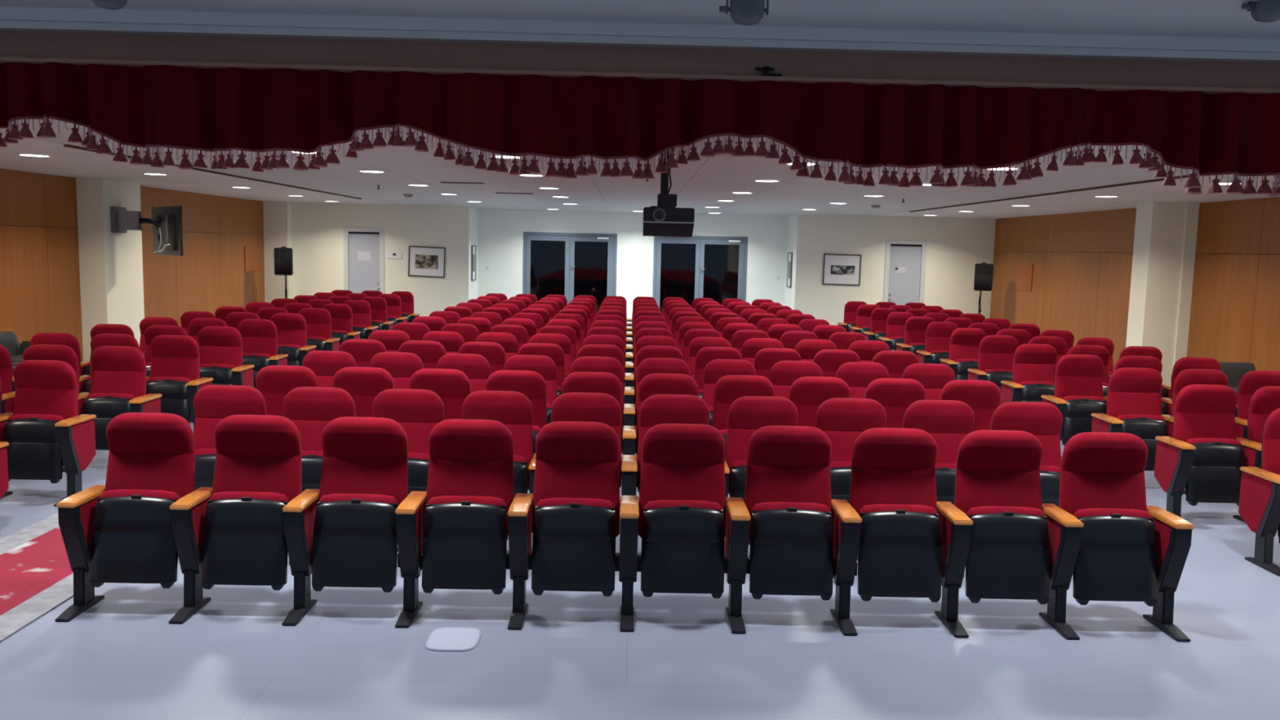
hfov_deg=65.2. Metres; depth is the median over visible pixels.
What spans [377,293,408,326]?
chair
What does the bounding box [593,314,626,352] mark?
chair
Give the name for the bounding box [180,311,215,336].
chair
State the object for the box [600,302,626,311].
chair
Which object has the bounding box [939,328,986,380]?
chair
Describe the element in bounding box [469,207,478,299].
wall
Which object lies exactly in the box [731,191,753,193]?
recessed light
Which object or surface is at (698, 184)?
ceiling
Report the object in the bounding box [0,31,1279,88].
ceiling beam
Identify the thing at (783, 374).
chair
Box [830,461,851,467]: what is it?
seat cushion
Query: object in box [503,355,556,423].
chair
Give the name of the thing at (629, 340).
chair
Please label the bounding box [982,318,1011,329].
chair
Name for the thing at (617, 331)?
chair
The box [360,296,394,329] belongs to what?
chair
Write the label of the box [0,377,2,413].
chair
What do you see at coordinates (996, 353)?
chair
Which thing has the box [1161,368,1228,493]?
chair
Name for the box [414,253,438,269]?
print
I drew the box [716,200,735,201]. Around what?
recessed light
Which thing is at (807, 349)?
chair
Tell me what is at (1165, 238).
column
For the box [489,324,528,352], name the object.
chair
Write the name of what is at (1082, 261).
wall
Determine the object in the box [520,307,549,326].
chair
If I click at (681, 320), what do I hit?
chair
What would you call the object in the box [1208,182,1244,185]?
recessed light
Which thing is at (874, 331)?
seat cushion
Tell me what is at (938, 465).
seat cushion
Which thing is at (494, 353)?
chair
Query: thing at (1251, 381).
chair
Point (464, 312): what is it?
chair
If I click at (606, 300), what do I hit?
chair
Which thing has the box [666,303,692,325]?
chair
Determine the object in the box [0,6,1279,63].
trim
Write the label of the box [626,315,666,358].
chair
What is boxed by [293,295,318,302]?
chair
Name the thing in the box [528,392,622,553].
chair
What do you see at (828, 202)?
recessed light
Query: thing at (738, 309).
chair
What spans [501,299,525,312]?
chair
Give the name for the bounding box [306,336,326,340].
seat cushion
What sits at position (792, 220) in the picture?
wall
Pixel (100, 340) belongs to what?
chair
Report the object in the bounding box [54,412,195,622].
chair
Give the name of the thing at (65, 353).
chair
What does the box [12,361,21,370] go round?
seat cushion
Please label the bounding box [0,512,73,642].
rug
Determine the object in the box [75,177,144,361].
column
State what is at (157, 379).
seat cushion
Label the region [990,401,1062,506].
chair
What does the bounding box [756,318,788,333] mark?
chair
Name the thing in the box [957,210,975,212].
recessed light
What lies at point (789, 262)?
print
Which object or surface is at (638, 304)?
chair
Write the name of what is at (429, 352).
chair
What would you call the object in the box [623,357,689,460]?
chair
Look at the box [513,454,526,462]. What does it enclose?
seat cushion
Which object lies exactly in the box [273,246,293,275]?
loudspeaker
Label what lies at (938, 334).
chair
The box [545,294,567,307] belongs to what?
chair
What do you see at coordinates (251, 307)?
chair
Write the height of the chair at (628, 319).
1.026 m
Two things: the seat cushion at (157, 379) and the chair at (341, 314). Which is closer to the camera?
the seat cushion at (157, 379)
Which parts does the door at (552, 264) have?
glass pane, glass pane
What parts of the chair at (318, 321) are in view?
backrest, armrest, arm panel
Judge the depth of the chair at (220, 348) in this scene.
10.79 m
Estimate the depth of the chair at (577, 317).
14.07 m
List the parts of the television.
mounting plate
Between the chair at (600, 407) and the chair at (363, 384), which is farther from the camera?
the chair at (363, 384)
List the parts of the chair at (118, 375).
arm panel, armrest, backrest, armrest, arm panel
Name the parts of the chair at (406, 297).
backrest, armrest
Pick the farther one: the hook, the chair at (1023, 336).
the chair at (1023, 336)
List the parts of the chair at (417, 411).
backrest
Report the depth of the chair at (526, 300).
18.38 m
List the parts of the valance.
rail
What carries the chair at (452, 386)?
on the floor
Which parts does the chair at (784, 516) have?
arm panel, leg, foot plate, armrest, backrest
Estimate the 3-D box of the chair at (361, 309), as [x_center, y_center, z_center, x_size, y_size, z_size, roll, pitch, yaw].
[-4.617,-0.447,16.140,0.680,1.026,0.484,1,6,-1]
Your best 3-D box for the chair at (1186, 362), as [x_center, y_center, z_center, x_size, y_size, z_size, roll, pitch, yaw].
[5.498,0.499,9.774,0.680,1.026,0.484,1,6,-1]
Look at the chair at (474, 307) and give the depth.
16.20 m
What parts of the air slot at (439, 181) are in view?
blade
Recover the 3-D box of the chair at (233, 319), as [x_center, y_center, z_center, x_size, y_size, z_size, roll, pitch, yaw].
[-5.210,-0.094,12.883,0.586,1.026,0.484,1,6,-1]
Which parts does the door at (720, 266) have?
glass pane, glass pane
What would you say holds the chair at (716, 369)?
on the floor
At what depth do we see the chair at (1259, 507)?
6.55 m
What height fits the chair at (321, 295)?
1.026 m
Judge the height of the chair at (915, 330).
1.026 m
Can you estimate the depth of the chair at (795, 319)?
15.18 m
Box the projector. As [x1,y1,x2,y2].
[642,148,694,237]
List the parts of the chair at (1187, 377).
armrest, arm panel, backrest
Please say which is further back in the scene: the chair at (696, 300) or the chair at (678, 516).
the chair at (696, 300)
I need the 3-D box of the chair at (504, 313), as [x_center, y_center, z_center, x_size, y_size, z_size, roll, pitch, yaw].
[-2.239,-0.272,15.068,0.586,1.026,0.484,1,6,-1]
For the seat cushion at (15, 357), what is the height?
0.140 m
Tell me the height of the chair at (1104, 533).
1.026 m
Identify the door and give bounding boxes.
[342,227,384,293]
[522,231,617,313]
[652,235,747,313]
[883,240,927,305]
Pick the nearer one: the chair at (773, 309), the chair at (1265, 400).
the chair at (1265, 400)
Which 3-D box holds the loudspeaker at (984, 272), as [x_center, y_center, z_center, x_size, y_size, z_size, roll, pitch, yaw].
[7.778,-1.893,22.674,0.395,0.640,0.350,3,7,13]
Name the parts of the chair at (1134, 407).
arm panel, armrest, backrest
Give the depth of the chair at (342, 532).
5.30 m
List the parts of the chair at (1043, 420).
backrest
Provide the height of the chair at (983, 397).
1.026 m
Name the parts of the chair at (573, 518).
foot plate, leg, armrest, arm panel, backrest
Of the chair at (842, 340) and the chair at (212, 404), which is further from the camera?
the chair at (842, 340)
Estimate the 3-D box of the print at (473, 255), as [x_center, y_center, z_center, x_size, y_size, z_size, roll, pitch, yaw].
[-4.069,-2.376,24.486,0.003,0.420,0.300,1,6,-1]
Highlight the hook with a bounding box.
[755,66,782,76]
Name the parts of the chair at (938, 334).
arm panel, armrest, backrest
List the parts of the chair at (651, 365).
armrest, backrest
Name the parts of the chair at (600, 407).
armrest, backrest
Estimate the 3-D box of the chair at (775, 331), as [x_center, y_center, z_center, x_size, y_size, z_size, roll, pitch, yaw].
[1.843,0.058,12.955,0.586,1.026,0.484,1,6,-1]
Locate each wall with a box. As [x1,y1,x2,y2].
[0,168,265,361]
[291,202,470,315]
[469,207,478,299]
[478,208,788,317]
[784,214,796,309]
[793,213,995,325]
[990,196,1279,370]
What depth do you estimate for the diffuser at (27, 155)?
11.12 m
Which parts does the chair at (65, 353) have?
armrest, arm panel, backrest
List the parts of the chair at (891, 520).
arm panel, leg, foot plate, armrest, backrest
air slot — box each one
[439,181,484,183]
[495,192,533,194]
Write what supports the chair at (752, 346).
on the floor
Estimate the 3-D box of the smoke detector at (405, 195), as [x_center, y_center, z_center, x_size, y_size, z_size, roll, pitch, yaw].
[-4.246,-3.010,18.334,0.180,0.055,0.180,1,6,-1]
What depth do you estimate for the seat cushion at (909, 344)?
15.16 m
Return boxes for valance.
[0,57,1279,195]
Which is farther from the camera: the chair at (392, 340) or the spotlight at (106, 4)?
the chair at (392, 340)
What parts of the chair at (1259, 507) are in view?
arm panel, armrest, foot plate, leg, backrest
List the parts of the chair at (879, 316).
armrest, backrest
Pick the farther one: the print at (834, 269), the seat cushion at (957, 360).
the print at (834, 269)
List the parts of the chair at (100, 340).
arm panel, armrest, backrest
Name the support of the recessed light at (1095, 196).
in the ceiling
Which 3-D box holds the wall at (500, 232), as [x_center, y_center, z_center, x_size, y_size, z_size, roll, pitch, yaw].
[-0.193,-2.313,25.476,8.120,2.850,0.150,1,6,-1]
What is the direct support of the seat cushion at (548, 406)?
on the chair at (544, 366)
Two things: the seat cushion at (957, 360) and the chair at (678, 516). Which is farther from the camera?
the seat cushion at (957, 360)
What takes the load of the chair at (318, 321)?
on the floor
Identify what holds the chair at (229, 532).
on the floor
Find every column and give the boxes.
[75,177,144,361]
[1125,201,1199,385]
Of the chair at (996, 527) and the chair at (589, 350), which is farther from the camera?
the chair at (589, 350)
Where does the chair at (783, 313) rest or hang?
on the floor
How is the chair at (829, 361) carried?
on the floor
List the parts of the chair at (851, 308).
backrest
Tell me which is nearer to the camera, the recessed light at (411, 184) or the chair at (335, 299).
the recessed light at (411, 184)
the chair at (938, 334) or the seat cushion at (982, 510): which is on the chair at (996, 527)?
the seat cushion at (982, 510)
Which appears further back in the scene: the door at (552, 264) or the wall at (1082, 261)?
the door at (552, 264)
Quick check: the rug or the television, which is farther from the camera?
the television
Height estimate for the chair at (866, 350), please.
1.026 m
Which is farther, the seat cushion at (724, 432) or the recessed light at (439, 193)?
the recessed light at (439, 193)
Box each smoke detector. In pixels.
[403,194,413,197]
[871,204,880,208]
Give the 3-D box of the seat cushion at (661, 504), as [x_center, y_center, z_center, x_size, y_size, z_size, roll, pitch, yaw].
[0.229,0.988,5.360,0.424,0.462,0.124,1,6,-1]
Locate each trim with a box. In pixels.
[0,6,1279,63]
[63,144,361,199]
[909,174,1190,212]
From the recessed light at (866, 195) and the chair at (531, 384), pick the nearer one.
the chair at (531, 384)
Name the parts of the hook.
post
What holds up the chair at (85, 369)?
on the floor
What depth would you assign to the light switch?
25.45 m
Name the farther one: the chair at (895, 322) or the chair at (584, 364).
the chair at (895, 322)
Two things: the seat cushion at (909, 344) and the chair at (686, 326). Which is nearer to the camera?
the chair at (686, 326)
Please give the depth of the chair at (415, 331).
11.87 m
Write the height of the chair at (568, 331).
1.026 m
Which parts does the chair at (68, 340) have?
backrest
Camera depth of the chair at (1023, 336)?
13.07 m
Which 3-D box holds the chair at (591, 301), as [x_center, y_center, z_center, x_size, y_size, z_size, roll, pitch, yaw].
[-1.114,-0.613,18.331,0.586,1.026,0.484,1,6,-1]
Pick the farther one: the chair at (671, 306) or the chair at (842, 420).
the chair at (671, 306)
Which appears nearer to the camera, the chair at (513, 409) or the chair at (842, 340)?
the chair at (513, 409)
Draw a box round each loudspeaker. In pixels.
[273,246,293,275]
[973,262,993,291]
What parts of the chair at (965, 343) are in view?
armrest, backrest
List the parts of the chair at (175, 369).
backrest, armrest, arm panel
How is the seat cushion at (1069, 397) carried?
on the chair at (1078, 384)
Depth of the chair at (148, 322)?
11.86 m
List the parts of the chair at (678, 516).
foot plate, leg, armrest, backrest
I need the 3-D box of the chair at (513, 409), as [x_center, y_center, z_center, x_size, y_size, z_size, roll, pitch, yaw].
[-0.987,0.728,6.421,0.586,1.026,0.484,1,6,-1]
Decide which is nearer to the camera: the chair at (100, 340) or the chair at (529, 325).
the chair at (100, 340)
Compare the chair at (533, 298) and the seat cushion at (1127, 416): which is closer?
the seat cushion at (1127, 416)
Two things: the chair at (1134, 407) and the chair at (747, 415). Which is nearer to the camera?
the chair at (747, 415)
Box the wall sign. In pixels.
[386,252,401,258]
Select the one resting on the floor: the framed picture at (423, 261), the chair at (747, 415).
the chair at (747, 415)
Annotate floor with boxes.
[0,356,1279,719]
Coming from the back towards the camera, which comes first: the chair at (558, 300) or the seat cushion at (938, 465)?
the chair at (558, 300)
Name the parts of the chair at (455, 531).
foot plate, leg, armrest, arm panel, backrest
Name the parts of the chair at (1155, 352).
backrest, armrest, arm panel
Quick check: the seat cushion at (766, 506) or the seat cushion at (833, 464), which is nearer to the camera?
the seat cushion at (766, 506)
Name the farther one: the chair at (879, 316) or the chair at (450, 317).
the chair at (879, 316)
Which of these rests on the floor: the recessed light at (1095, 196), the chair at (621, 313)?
the chair at (621, 313)
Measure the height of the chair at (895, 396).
1.026 m
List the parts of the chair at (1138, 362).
backrest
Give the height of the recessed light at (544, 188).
0.016 m
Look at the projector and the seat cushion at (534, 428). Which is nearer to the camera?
the seat cushion at (534, 428)
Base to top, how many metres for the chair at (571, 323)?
1.026 m
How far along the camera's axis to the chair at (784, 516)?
5.33 m
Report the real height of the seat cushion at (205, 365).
0.462 m
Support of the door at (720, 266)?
in the wall at (500, 232)
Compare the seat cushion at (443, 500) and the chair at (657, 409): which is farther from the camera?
the chair at (657, 409)
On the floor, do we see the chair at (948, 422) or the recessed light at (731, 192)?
the chair at (948, 422)
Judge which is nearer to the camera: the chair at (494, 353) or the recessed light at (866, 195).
the chair at (494, 353)
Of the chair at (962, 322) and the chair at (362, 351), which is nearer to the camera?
the chair at (362, 351)
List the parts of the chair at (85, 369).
arm panel, armrest, backrest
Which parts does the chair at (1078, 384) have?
arm panel, armrest, backrest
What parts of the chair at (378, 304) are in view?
backrest, armrest, arm panel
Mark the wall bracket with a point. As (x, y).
(122, 220)
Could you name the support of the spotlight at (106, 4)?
hanging from the ceiling
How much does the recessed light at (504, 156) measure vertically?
0.016 m
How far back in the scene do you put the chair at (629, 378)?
10.82 m
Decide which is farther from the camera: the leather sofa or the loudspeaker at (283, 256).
the loudspeaker at (283, 256)
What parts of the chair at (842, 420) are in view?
backrest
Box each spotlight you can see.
[91,0,127,9]
[719,0,768,25]
[1240,0,1279,22]
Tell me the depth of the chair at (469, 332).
11.88 m
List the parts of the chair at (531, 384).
backrest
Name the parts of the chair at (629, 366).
armrest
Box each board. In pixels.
[244,245,262,272]
[1013,262,1033,291]
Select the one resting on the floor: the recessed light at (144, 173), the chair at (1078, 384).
the chair at (1078, 384)
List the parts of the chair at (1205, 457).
arm panel, leg, armrest, backrest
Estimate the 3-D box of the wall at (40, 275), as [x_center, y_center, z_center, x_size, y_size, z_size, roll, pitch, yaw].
[-8.748,-1.208,13.911,0.040,2.850,19.900,1,6,-1]
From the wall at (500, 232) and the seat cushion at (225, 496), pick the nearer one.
the seat cushion at (225, 496)
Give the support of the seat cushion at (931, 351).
on the chair at (938, 334)
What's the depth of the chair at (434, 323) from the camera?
12.96 m
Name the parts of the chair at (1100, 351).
backrest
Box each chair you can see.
[0,344,13,394]
[0,344,79,413]
[0,360,96,506]
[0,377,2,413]
[0,441,8,535]
[12,332,80,391]
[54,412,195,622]
[62,346,161,471]
[79,333,139,393]
[80,324,134,375]
[139,316,178,356]
[144,324,187,376]
[146,334,213,431]
[168,414,302,623]
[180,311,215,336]
[188,317,227,347]
[190,326,254,422]
[193,385,266,489]
[214,306,247,321]
[225,311,260,328]
[237,319,288,389]
[244,302,274,313]
[255,365,317,417]
[256,306,288,319]
[270,312,316,366]
[271,297,297,307]
[281,417,408,626]
[283,302,312,313]
[283,386,355,492]
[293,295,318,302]
[298,307,340,351]
[302,351,356,387]
[306,298,333,308]
[313,292,336,299]
[322,303,360,346]
[327,295,351,303]
[331,289,352,296]
[333,367,394,417]
[338,338,386,367]
[342,299,378,339]
[345,293,368,300]
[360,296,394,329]
[361,290,382,297]
[368,329,410,352]
[369,351,423,389]
[373,388,444,494]
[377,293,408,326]
[391,291,420,322]
[391,322,430,340]
[395,418,514,627]
[398,340,445,368]
[408,368,470,420]
[412,315,446,331]
[422,331,464,354]
[428,311,460,324]
[436,353,489,393]
[440,323,479,342]
[443,306,472,318]
[456,302,483,313]
[457,317,491,334]
[457,342,505,375]
[462,390,533,496]
[466,298,492,309]
[470,311,502,328]
[475,332,517,361]
[476,296,500,306]
[481,306,511,322]
[484,293,507,302]
[485,370,546,489]
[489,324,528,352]
[492,302,519,318]
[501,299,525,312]
[501,318,536,342]
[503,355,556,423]
[507,421,620,630]
[508,296,532,308]
[511,312,543,333]
[515,293,537,304]
[517,342,564,397]
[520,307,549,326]
[528,303,555,320]
[528,333,571,378]
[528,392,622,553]
[534,300,559,315]
[537,325,576,364]
[540,297,563,311]
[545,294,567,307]
[546,319,581,359]
[552,313,584,346]
[558,308,587,338]
[562,371,622,478]
[563,304,590,331]
[567,301,592,326]
[570,297,595,322]
[570,355,623,426]
[574,295,596,317]
[577,344,624,403]
[582,334,624,404]
[586,326,625,373]
[590,320,625,380]
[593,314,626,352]
[595,309,626,343]
[598,305,626,326]
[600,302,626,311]
[601,298,626,331]
[603,295,626,319]
[618,423,727,631]
[621,394,709,495]
[622,373,697,493]
[623,345,683,413]
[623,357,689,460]
[624,335,677,387]
[625,320,669,361]
[625,327,673,373]
[626,296,656,321]
[626,299,657,326]
[626,302,659,335]
[626,306,661,337]
[626,310,663,344]
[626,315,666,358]
[662,297,684,315]
[663,300,688,320]
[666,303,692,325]
[668,306,696,331]
[671,311,701,338]
[674,315,706,348]
[678,321,713,353]
[682,328,721,365]
[688,337,730,379]
[692,297,714,310]
[694,346,742,398]
[695,301,719,313]
[699,304,725,318]
[702,359,755,426]
[704,307,731,324]
[710,311,739,329]
[711,374,773,493]
[715,317,747,337]
[721,298,744,308]
[723,323,757,347]
[724,395,798,501]
[724,425,835,634]
[727,301,751,312]
[731,329,769,355]
[733,304,758,317]
[740,308,767,321]
[741,337,783,366]
[747,313,777,326]
[751,298,773,307]
[754,347,800,380]
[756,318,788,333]
[758,302,782,311]
[766,305,791,315]
[767,324,802,341]
[769,360,822,399]
[775,309,803,319]
[780,330,817,350]
[786,314,815,325]
[789,376,849,427]
[795,339,836,361]
[798,319,829,332]
[812,324,846,339]
[813,349,860,377]
[815,398,886,503]
[828,332,866,350]
[830,427,942,635]
[835,361,888,398]
[837,301,866,332]
[848,340,890,362]
[849,304,880,334]
[862,307,896,340]
[864,377,925,428]
[871,350,919,378]
[875,302,896,307]
[878,311,915,351]
[889,305,911,311]
[896,316,934,355]
[902,363,955,399]
[902,400,974,505]
[905,302,926,308]
[906,308,929,316]
[916,321,958,364]
[920,305,943,312]
[924,312,950,321]
[934,430,1049,637]
[938,309,963,317]
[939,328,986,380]
[939,379,1000,431]
[944,317,973,328]
[959,313,986,323]
[967,335,1018,404]
[968,322,999,336]
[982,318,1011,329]
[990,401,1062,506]
[995,328,1030,346]
[1000,343,1057,404]
[1008,323,1039,339]
[1028,336,1066,369]
[1038,431,1194,641]
[1040,329,1074,355]
[1040,354,1106,446]
[1060,345,1109,440]
[1075,337,1114,381]
[1091,367,1168,471]
[1103,355,1167,414]
[1119,346,1170,398]
[1154,384,1245,516]
[1161,356,1237,417]
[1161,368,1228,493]
[1232,386,1279,522]
[1235,370,1279,439]
[1238,408,1279,576]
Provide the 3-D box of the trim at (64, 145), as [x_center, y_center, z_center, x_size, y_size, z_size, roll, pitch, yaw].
[-5.664,-2.704,15.133,0.045,0.032,10.800,1,6,-1]
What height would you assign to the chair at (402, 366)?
1.026 m
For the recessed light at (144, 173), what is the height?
0.016 m
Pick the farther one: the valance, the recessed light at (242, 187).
the recessed light at (242, 187)
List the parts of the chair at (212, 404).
backrest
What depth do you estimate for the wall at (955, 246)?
23.94 m
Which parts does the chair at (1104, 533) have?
arm panel, leg, foot plate, armrest, backrest, arm panel, leg, foot plate, armrest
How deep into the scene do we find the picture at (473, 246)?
24.42 m
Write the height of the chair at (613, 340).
1.026 m
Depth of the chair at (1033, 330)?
14.16 m
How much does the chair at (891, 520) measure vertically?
1.026 m
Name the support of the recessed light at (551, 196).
in the ceiling
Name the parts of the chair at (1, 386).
backrest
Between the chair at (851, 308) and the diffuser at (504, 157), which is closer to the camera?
the diffuser at (504, 157)
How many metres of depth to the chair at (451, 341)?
10.80 m
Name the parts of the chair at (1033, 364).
arm panel, armrest, backrest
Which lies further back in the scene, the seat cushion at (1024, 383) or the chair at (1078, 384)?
the seat cushion at (1024, 383)
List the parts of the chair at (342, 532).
foot plate, armrest, leg, arm panel, backrest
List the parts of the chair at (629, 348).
armrest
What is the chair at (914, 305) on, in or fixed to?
on the floor
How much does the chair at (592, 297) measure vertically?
1.026 m
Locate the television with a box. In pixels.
[151,205,182,256]
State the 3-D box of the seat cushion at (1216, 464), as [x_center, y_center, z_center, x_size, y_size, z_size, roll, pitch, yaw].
[4.359,0.830,7.599,0.424,0.462,0.124,1,6,-1]
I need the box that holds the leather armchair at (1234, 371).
[1218,361,1255,393]
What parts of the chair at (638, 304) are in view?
armrest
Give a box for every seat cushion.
[7,413,64,473]
[10,354,22,361]
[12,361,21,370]
[85,392,135,399]
[99,488,179,565]
[146,376,191,382]
[195,448,216,455]
[200,363,235,368]
[208,491,288,502]
[242,352,271,357]
[277,344,301,347]
[302,450,323,456]
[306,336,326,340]
[318,493,397,503]
[331,330,347,333]
[352,324,367,328]
[370,320,383,322]
[407,452,429,460]
[427,495,506,506]
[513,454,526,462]
[532,425,540,431]
[536,497,613,507]
[546,403,551,408]
[644,499,722,510]
[719,429,727,435]
[732,459,746,466]
[752,502,830,511]
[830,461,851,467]
[859,325,870,328]
[859,503,937,514]
[873,330,886,333]
[889,336,904,338]
[908,342,925,345]
[929,350,949,353]
[934,462,955,469]
[955,358,978,362]
[966,506,1044,515]
[984,368,1013,372]
[1019,381,1054,385]
[1040,465,1060,472]
[1062,395,1105,400]
[1072,508,1151,580]
[1116,413,1164,420]
[1185,438,1241,495]
[1230,386,1238,393]
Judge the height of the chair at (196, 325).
1.026 m
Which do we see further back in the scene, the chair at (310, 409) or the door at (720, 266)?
the door at (720, 266)
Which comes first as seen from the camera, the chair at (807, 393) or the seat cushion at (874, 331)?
the chair at (807, 393)
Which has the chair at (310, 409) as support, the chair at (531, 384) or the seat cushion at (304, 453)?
the seat cushion at (304, 453)
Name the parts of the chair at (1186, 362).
armrest, arm panel, backrest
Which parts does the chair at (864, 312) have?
armrest, backrest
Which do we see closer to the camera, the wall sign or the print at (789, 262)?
the wall sign
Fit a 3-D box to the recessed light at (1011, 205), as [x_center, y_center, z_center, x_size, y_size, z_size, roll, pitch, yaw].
[6.544,-2.654,17.181,0.344,0.016,0.344,1,6,-1]
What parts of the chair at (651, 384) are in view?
armrest, backrest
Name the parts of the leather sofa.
backrest, armrest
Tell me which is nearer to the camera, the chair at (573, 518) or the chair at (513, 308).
the chair at (573, 518)
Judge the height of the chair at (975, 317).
1.026 m
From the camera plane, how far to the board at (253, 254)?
22.77 m
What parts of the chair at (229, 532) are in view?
foot plate, armrest, leg, arm panel, backrest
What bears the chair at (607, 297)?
on the floor
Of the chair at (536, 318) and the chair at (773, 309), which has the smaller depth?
the chair at (536, 318)
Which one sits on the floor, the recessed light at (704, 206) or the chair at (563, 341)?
the chair at (563, 341)
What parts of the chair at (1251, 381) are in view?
arm panel, armrest, backrest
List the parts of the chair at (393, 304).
backrest, armrest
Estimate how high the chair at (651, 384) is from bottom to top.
1.026 m
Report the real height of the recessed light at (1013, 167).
0.016 m
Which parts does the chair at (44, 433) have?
arm panel, armrest, foot plate, backrest, leg, armrest, arm panel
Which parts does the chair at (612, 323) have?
backrest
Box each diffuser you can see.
[20,154,48,156]
[495,155,519,158]
[993,168,1014,169]
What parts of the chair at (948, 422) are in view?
backrest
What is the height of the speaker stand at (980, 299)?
1.166 m
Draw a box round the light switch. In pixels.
[776,275,780,279]
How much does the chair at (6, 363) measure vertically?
1.026 m
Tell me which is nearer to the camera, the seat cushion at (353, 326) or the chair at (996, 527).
the chair at (996, 527)
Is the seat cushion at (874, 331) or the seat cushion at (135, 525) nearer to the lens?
the seat cushion at (135, 525)
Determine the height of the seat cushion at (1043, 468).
0.462 m
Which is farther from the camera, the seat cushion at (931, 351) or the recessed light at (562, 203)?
the recessed light at (562, 203)
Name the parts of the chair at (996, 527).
arm panel, leg, foot plate, armrest, backrest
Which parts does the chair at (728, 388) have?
backrest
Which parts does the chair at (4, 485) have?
armrest, arm panel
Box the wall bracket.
[110,206,160,233]
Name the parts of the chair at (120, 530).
foot plate, armrest, leg, arm panel, backrest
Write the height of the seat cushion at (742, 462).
0.462 m
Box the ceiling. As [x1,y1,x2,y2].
[0,0,1279,218]
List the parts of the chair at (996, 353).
arm panel, armrest, backrest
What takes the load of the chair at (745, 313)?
on the floor
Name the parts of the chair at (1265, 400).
foot plate, armrest, arm panel, backrest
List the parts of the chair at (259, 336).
backrest, armrest, arm panel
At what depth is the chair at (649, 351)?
9.74 m
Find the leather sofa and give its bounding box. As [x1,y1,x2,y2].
[0,331,30,370]
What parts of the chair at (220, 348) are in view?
backrest, armrest, arm panel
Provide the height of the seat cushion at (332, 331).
0.462 m
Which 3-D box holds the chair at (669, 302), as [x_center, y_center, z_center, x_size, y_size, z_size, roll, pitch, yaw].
[0.625,-0.576,18.354,0.586,1.026,0.484,1,6,-1]
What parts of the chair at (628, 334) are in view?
armrest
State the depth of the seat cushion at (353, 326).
16.13 m
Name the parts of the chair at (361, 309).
backrest, armrest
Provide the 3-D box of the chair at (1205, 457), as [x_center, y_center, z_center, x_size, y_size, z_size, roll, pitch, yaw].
[4.314,0.717,7.593,0.586,1.026,0.484,1,6,-1]
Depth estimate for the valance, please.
4.01 m
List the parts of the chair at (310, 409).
backrest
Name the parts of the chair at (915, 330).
arm panel, armrest, backrest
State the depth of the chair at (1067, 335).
13.08 m
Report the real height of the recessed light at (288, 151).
0.016 m
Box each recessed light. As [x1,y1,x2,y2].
[16,152,52,157]
[142,172,168,175]
[230,186,252,188]
[287,195,304,196]
[288,151,324,154]
[357,169,386,173]
[406,183,429,186]
[439,193,458,195]
[466,200,482,202]
[489,154,522,159]
[518,173,544,176]
[537,186,559,189]
[551,195,569,197]
[562,203,578,204]
[704,206,720,208]
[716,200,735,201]
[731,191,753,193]
[753,178,780,182]
[785,161,818,165]
[828,202,848,204]
[862,194,885,196]
[922,182,931,186]
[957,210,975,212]
[986,166,1019,170]
[1010,204,1031,206]
[1093,195,1119,197]
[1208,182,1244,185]
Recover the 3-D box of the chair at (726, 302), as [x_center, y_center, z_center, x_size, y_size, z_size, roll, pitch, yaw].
[1.774,-0.674,19.452,0.586,1.026,0.484,1,6,-1]
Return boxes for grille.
[275,258,291,274]
[974,275,991,289]
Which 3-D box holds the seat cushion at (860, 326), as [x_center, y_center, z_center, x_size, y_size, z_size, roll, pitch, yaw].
[4.244,-0.390,18.427,0.424,0.462,0.124,1,6,-1]
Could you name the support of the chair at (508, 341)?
on the floor
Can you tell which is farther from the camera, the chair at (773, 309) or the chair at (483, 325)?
the chair at (773, 309)
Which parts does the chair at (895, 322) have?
armrest, backrest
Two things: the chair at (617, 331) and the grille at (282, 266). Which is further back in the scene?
the grille at (282, 266)
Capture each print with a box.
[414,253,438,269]
[472,254,475,271]
[787,261,791,278]
[830,265,854,275]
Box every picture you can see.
[408,245,445,277]
[471,244,475,280]
[786,252,792,288]
[822,253,861,285]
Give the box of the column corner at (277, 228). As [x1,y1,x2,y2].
[262,201,293,302]
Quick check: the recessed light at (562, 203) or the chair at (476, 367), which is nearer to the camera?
the chair at (476, 367)
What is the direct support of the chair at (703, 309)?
on the floor
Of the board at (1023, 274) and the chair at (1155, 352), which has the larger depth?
the board at (1023, 274)
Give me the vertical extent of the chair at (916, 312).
1.026 m
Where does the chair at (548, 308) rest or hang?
on the floor
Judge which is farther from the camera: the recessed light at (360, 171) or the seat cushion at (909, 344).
the seat cushion at (909, 344)
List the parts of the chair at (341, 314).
backrest, armrest, arm panel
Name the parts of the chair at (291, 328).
backrest, armrest, arm panel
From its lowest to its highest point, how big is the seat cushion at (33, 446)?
0.462 m
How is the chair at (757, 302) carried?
on the floor
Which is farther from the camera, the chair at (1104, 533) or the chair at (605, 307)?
the chair at (605, 307)
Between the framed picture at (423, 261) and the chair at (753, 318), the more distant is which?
the framed picture at (423, 261)
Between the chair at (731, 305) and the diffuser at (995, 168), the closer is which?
the diffuser at (995, 168)
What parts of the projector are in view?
casing, casing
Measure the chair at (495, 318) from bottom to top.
1.026 m
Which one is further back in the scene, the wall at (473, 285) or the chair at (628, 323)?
the wall at (473, 285)
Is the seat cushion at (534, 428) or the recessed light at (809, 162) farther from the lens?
the recessed light at (809, 162)
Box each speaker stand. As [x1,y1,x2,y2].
[284,275,287,298]
[977,290,981,314]

